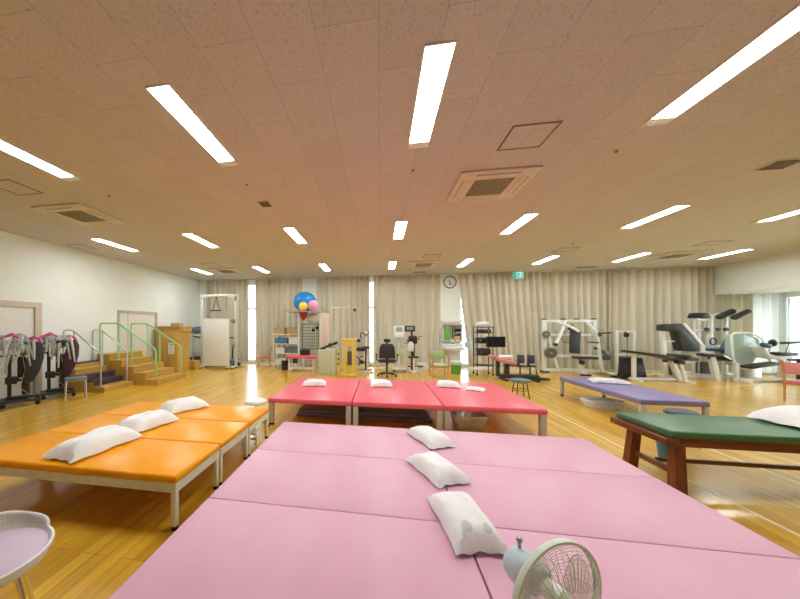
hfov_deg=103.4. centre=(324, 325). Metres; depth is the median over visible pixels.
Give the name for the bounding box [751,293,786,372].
curtain
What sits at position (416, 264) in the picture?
grille
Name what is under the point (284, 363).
waste bin
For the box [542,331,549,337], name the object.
weight plate
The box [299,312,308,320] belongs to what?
cone
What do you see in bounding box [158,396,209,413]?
pillow
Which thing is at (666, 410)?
round stool
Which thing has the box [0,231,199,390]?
wall
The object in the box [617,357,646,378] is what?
stack
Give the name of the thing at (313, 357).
bed
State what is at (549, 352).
weight plate
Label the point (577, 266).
ceiling vent
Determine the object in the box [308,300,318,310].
exercise ball
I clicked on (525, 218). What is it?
recessed light
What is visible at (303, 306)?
exercise ball
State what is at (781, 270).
wall
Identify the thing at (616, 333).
tower
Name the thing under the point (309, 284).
wall column
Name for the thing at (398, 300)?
curtain
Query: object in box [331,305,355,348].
gantry
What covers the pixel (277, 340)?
storage box
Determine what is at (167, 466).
table
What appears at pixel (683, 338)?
exercise machine
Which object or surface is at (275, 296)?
curtain
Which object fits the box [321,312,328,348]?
board
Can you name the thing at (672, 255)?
grille
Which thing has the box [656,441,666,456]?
bucket
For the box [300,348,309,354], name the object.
case
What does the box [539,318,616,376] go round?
press
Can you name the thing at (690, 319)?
tray
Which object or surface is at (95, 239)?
recessed light
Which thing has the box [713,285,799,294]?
trim
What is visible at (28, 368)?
trainer
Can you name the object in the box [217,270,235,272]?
grille
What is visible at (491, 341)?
monitor
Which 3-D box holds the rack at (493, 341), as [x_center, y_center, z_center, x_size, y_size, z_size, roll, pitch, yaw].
[5.148,0.770,9.735,0.770,1.560,0.641,0,0,10]
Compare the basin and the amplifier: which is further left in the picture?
the basin
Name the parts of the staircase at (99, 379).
handrail, post, handrail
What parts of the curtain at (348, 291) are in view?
rail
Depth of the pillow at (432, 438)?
2.97 m
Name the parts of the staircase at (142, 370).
post, handrail, post, handrail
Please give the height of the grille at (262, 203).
0.007 m
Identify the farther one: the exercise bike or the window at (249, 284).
the window at (249, 284)
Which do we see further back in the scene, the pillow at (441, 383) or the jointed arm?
the jointed arm
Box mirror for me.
[441,324,462,341]
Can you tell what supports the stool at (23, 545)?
on the floor
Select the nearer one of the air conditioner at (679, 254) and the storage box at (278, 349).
the air conditioner at (679, 254)
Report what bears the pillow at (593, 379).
on the couch at (643, 396)
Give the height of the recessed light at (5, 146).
0.013 m
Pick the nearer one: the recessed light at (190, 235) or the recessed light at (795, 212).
the recessed light at (795, 212)
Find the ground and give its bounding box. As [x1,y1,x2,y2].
[248,339,799,363]
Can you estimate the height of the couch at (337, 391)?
0.420 m
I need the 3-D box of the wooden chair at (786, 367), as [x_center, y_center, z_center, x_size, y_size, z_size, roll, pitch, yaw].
[9.767,1.128,6.184,0.610,0.843,0.534,0,0,-6]
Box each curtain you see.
[206,279,248,361]
[255,278,302,361]
[317,276,369,363]
[373,274,440,364]
[458,269,608,368]
[609,266,713,370]
[713,293,752,371]
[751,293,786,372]
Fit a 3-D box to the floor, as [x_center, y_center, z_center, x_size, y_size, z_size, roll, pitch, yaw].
[3.233,1.600,3.978,20.400,0.100,15.750,0,0,10]
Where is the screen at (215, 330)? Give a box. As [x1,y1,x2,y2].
[199,318,229,369]
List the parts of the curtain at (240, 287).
rail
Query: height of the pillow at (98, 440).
0.160 m
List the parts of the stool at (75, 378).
leg, seat, leg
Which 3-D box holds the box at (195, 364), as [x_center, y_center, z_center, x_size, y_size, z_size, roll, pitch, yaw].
[-4.867,1.395,11.185,0.560,0.310,0.360,0,0,10]
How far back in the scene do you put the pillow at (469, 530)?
1.64 m
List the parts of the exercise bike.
saddle post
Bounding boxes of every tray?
[468,367,487,369]
[687,318,710,320]
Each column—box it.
[200,281,206,355]
[303,278,317,364]
[440,274,459,364]
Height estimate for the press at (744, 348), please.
1.378 m
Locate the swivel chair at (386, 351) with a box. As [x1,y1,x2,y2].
[376,339,398,377]
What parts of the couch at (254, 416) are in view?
leg, frame, leg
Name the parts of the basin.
green apron, bowl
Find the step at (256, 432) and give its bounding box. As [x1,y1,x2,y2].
[242,429,259,445]
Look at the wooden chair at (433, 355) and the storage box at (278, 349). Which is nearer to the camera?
the wooden chair at (433, 355)
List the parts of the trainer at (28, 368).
grab handle, frame, grab handle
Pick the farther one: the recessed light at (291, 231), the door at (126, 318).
the door at (126, 318)
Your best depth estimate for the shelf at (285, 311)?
10.77 m
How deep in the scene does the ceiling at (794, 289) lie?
9.40 m
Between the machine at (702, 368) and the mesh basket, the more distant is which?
the machine at (702, 368)
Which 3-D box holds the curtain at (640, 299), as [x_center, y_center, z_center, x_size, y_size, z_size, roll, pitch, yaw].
[11.025,-0.226,10.197,2.962,3.372,0.162,0,0,10]
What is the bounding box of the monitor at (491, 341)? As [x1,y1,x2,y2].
[486,336,505,346]
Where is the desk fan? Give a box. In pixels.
[503,536,601,598]
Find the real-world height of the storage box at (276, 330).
0.220 m
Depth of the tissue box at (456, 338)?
11.27 m
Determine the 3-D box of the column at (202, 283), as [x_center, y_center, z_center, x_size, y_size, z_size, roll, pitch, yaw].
[-5.145,-0.185,13.167,0.330,3.470,0.150,0,0,10]
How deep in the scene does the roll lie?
9.02 m
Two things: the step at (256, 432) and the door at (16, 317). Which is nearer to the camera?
the step at (256, 432)
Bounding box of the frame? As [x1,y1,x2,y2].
[200,294,237,368]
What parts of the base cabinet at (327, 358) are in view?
door, door, door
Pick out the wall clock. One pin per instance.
(449, 282)
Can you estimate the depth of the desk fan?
1.01 m
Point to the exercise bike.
(365, 361)
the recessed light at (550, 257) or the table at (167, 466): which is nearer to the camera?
the table at (167, 466)
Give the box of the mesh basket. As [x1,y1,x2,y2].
[451,411,487,429]
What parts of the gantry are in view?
post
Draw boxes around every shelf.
[273,332,301,366]
[285,311,325,312]
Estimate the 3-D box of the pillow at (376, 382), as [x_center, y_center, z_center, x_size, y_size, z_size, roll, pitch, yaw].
[1.064,1.072,5.854,0.427,0.117,0.376,0,0,7]
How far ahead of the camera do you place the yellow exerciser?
9.61 m
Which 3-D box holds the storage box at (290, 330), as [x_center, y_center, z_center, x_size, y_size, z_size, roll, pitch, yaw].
[-1.203,0.169,11.823,0.460,0.260,0.380,0,0,10]
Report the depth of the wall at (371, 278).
12.02 m
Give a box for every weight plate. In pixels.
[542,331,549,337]
[544,348,556,357]
[601,350,611,359]
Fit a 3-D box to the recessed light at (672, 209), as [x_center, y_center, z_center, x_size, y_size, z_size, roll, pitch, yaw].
[5.784,-1.913,5.506,0.216,0.013,1.244,0,0,10]
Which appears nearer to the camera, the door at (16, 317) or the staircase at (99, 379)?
the door at (16, 317)
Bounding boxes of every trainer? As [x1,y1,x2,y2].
[0,333,44,408]
[38,332,78,399]
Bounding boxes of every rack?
[285,311,325,369]
[472,326,505,375]
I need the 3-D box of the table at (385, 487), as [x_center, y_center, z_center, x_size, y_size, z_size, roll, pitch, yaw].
[0.074,1.350,2.346,1.594,0.400,0.829,0,0,10]
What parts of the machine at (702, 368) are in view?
seat, frame, backrest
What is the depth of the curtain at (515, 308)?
10.83 m
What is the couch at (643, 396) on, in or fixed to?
on the floor
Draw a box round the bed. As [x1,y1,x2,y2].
[285,354,317,371]
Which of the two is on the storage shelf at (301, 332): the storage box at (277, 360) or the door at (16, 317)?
the storage box at (277, 360)
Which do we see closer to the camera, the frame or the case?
the case
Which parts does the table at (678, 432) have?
leg, leg, frame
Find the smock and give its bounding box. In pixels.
[441,328,443,340]
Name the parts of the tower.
guide rod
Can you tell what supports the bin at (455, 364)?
on the floor
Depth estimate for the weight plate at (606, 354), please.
9.77 m
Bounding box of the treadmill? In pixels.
[190,327,240,365]
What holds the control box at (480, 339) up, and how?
on the rack at (493, 341)
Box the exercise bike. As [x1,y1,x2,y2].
[358,332,372,372]
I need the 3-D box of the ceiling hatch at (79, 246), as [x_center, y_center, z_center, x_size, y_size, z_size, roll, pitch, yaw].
[-5.899,-1.916,7.487,0.430,0.006,0.430,0,0,10]
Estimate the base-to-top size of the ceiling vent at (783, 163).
0.016 m
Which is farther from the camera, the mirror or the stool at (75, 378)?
the mirror
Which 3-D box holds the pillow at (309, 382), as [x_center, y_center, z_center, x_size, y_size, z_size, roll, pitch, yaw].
[-0.203,1.071,5.923,0.467,0.117,0.360,0,0,3]
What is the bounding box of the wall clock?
[443,276,456,288]
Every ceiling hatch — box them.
[0,179,43,195]
[67,244,96,249]
[423,254,440,257]
[496,120,562,150]
[553,247,579,251]
[693,240,733,245]
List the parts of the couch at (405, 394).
leg, leg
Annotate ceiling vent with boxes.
[256,200,273,206]
[574,266,596,267]
[753,158,799,170]
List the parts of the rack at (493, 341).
post, post, post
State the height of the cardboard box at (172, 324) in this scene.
0.110 m
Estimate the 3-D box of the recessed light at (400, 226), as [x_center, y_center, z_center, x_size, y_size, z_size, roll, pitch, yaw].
[1.509,-1.913,6.254,0.216,0.013,1.244,0,0,10]
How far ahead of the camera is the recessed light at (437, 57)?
2.49 m
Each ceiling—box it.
[0,0,799,280]
[729,287,799,293]
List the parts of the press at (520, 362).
backrest, seat, rail, foot plate, foot plate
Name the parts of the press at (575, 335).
press arm, backrest, frame, seat post, seat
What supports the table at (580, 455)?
on the floor
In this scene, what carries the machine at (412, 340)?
on the floor
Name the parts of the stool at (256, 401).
seat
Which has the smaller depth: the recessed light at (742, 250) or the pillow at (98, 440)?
the pillow at (98, 440)
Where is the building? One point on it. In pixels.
(798, 298)
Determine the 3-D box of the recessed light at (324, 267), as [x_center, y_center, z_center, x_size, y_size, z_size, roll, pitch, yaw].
[0.011,-1.913,10.170,0.216,0.013,1.244,0,0,10]
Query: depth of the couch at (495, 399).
4.58 m
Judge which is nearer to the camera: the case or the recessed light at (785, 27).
the recessed light at (785, 27)
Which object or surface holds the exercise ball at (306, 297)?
on the ball rack at (319, 324)
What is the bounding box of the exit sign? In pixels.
[512,271,523,278]
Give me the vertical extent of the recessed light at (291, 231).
0.013 m
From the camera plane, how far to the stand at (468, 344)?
10.88 m
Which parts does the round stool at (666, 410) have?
seat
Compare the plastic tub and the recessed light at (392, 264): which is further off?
the recessed light at (392, 264)
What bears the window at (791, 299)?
in the wall at (796, 292)
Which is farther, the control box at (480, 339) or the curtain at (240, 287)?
the curtain at (240, 287)
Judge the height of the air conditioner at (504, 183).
0.041 m
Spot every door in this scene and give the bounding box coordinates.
[0,300,41,398]
[117,310,156,360]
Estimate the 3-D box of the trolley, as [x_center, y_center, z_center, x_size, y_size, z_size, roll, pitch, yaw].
[4.656,1.410,9.389,0.500,0.280,0.260,0,0,10]
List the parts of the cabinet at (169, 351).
door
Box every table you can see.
[0,432,219,530]
[109,498,490,598]
[209,449,446,521]
[257,422,429,459]
[429,430,654,477]
[445,463,799,559]
[473,528,799,598]
[610,412,799,494]
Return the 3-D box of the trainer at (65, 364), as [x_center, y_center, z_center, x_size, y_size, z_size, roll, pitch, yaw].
[-5.875,0.841,6.799,0.698,1.418,0.628,0,0,-44]
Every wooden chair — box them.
[258,346,271,366]
[429,350,449,377]
[780,360,799,400]
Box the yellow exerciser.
[337,338,364,375]
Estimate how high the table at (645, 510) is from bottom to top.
0.400 m
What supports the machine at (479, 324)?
on the rack at (493, 341)
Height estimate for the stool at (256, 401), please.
0.420 m
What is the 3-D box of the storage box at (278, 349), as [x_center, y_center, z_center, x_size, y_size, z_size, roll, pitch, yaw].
[-1.675,0.919,11.906,0.380,0.200,0.380,0,0,10]
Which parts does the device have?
control panel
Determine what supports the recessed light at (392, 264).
in the ceiling at (313, 101)
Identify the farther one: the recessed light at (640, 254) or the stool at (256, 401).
the recessed light at (640, 254)
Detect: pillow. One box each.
[42,425,142,463]
[117,409,179,432]
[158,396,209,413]
[406,451,470,487]
[407,426,455,448]
[427,491,507,555]
[587,377,632,384]
[744,405,799,427]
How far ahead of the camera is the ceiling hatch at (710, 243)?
7.17 m
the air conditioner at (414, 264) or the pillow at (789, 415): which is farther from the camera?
the air conditioner at (414, 264)
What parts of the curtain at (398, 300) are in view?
rail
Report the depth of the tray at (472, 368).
9.29 m
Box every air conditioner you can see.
[31,203,125,225]
[208,268,244,273]
[407,260,441,267]
[446,165,542,202]
[642,250,713,259]
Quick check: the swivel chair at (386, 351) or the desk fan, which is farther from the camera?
the swivel chair at (386, 351)
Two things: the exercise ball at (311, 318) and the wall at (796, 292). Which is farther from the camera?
the exercise ball at (311, 318)
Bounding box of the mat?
[296,404,432,422]
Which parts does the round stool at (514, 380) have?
seat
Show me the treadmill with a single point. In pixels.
(195, 330)
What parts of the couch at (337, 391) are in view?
leg, leg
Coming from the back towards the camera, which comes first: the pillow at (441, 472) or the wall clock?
the wall clock
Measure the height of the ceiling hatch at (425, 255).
0.006 m
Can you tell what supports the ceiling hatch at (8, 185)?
attached to the ceiling at (313, 101)
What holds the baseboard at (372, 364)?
attached to the wall at (371, 278)
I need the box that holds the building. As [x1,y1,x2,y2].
[796,297,799,348]
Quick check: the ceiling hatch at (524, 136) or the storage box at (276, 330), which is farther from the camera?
the storage box at (276, 330)
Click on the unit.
(481, 351)
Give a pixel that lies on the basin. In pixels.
(455, 329)
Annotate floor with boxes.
[0,363,799,598]
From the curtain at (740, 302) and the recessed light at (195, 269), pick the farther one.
the recessed light at (195, 269)
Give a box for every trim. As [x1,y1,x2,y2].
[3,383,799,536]
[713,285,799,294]
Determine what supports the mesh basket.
on the floor
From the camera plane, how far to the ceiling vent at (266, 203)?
4.81 m
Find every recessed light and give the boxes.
[0,139,81,180]
[92,238,141,251]
[145,83,238,166]
[181,233,219,248]
[191,268,214,274]
[252,266,270,272]
[283,227,307,244]
[318,264,330,270]
[388,261,396,269]
[393,221,407,239]
[407,39,457,148]
[456,259,473,266]
[498,213,538,235]
[530,256,558,264]
[609,252,652,262]
[616,204,691,229]
[640,3,799,126]
[695,249,752,259]
[750,209,799,223]
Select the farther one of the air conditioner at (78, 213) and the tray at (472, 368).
the tray at (472, 368)
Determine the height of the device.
1.560 m
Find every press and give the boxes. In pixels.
[488,354,549,381]
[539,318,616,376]
[725,332,799,382]
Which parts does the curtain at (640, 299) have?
rail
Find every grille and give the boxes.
[56,210,105,221]
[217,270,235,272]
[258,201,271,206]
[415,263,432,266]
[465,178,514,196]
[658,254,692,258]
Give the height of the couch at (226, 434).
0.420 m
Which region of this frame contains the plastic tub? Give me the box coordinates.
[580,397,625,409]
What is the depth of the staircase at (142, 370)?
8.31 m
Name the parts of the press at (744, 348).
frame, frame, support arm, seat, armrest, foot plate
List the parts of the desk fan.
knob, blade, blade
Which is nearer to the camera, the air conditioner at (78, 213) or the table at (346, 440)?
the table at (346, 440)
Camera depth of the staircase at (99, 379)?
7.52 m
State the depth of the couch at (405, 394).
4.88 m
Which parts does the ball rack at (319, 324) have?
post, post, post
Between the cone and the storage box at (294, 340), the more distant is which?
the storage box at (294, 340)
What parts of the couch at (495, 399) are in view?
leg, leg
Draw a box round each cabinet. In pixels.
[155,326,192,372]
[318,349,336,374]
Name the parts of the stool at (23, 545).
leg, leg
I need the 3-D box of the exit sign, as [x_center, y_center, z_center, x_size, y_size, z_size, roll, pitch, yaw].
[6.683,-1.775,10.704,0.360,0.290,0.090,0,0,10]
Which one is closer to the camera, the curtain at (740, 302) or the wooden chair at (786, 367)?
the wooden chair at (786, 367)
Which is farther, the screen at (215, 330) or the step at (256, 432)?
the screen at (215, 330)
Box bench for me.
[620,350,699,383]
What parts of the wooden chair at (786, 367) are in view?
leg, backrest, seat frame, seat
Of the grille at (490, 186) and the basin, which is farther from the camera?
the basin
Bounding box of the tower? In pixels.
[614,331,635,372]
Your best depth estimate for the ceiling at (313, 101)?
3.00 m
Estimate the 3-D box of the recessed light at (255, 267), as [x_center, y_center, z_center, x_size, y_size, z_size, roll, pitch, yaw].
[-2.146,-1.913,10.547,0.216,0.013,1.244,0,0,10]
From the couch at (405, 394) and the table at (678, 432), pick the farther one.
the couch at (405, 394)
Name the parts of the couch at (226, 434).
leg, frame, leg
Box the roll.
[498,355,512,358]
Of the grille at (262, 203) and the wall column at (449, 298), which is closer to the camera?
the grille at (262, 203)
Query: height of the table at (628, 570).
0.400 m
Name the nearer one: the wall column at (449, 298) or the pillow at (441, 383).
the pillow at (441, 383)
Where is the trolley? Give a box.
[468,367,487,377]
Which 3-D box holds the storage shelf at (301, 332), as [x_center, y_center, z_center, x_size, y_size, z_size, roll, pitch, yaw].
[-1.427,0.900,11.873,0.988,1.300,0.528,0,0,10]
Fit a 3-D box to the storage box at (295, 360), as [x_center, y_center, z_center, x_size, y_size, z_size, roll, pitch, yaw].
[-1.183,1.299,11.820,0.380,0.200,0.380,0,0,10]
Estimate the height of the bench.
0.858 m
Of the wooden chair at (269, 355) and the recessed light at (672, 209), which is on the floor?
the wooden chair at (269, 355)
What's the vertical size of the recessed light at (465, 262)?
0.013 m
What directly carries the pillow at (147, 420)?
on the couch at (226, 434)
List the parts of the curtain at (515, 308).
rail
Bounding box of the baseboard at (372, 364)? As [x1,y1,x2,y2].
[240,361,776,374]
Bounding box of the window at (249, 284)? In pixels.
[248,284,254,360]
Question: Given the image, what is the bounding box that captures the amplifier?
[476,329,490,332]
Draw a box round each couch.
[47,414,248,485]
[102,402,268,456]
[268,377,359,425]
[352,379,442,430]
[424,381,547,435]
[559,377,709,414]
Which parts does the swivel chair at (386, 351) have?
seat, backrest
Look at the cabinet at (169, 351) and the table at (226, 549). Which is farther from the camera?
the cabinet at (169, 351)
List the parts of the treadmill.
motor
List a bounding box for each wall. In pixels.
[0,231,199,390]
[249,277,713,361]
[713,251,799,292]
[784,291,799,376]
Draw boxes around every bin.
[281,360,287,369]
[450,360,461,373]
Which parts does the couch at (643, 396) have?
leg, leg, leg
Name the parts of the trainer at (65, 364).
grab handle, frame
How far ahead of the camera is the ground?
22.42 m
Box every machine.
[405,326,422,373]
[477,321,488,326]
[656,323,732,380]
[687,309,751,377]
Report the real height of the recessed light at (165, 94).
0.013 m
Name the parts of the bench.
leg, rail, leg, leg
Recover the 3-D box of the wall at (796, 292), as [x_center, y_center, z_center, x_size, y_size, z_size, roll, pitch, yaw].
[13.182,0.200,2.239,0.200,2.700,15.350,0,0,10]
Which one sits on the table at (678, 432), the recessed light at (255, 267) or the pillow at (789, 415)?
the pillow at (789, 415)
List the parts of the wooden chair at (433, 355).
leg, leg, backrest, seat frame, seat, leg, leg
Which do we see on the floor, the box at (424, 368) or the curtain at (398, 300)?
the box at (424, 368)
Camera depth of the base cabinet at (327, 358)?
9.77 m
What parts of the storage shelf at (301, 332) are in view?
post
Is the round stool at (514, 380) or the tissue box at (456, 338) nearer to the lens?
the round stool at (514, 380)
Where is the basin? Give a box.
[441,320,463,367]
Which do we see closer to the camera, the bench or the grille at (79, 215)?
the grille at (79, 215)
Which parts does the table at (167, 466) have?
frame, leg, leg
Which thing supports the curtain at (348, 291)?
hanging from the ceiling at (313, 101)
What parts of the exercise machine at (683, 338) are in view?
frame, edge trim, seat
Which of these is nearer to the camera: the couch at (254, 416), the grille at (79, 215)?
the couch at (254, 416)
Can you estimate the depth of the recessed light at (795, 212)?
5.44 m
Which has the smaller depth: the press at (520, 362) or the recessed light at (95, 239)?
the recessed light at (95, 239)
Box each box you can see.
[171,323,182,325]
[190,360,199,369]
[274,328,286,333]
[275,338,288,342]
[275,358,287,362]
[276,347,286,352]
[286,327,300,333]
[287,346,297,352]
[288,337,300,343]
[290,358,297,362]
[417,363,426,370]
[454,336,459,341]
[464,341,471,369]
[475,337,485,342]
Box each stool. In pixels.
[0,510,54,598]
[64,376,86,400]
[244,397,269,428]
[510,378,530,398]
[663,408,701,449]
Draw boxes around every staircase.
[60,329,133,392]
[97,323,185,385]
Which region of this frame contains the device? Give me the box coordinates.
[392,326,405,371]
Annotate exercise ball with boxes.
[294,292,315,310]
[299,302,307,310]
[306,312,318,322]
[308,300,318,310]
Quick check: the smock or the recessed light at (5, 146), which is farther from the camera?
the smock
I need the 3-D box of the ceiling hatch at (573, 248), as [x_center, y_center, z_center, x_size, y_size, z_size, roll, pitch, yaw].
[6.049,-1.916,7.775,0.430,0.006,0.430,0,0,10]
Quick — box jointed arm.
[320,341,337,348]
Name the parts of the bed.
rail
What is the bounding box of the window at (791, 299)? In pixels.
[787,295,799,362]
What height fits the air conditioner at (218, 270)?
0.041 m
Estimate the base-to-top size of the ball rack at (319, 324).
2.070 m
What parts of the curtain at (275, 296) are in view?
rail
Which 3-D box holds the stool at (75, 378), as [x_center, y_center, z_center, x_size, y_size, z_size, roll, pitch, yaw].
[-5.357,1.325,6.641,0.380,0.451,0.300,0,0,-42]
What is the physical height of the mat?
0.110 m
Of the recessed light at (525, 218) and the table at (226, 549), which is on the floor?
the table at (226, 549)
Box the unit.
[476,348,490,354]
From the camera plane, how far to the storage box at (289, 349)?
11.64 m

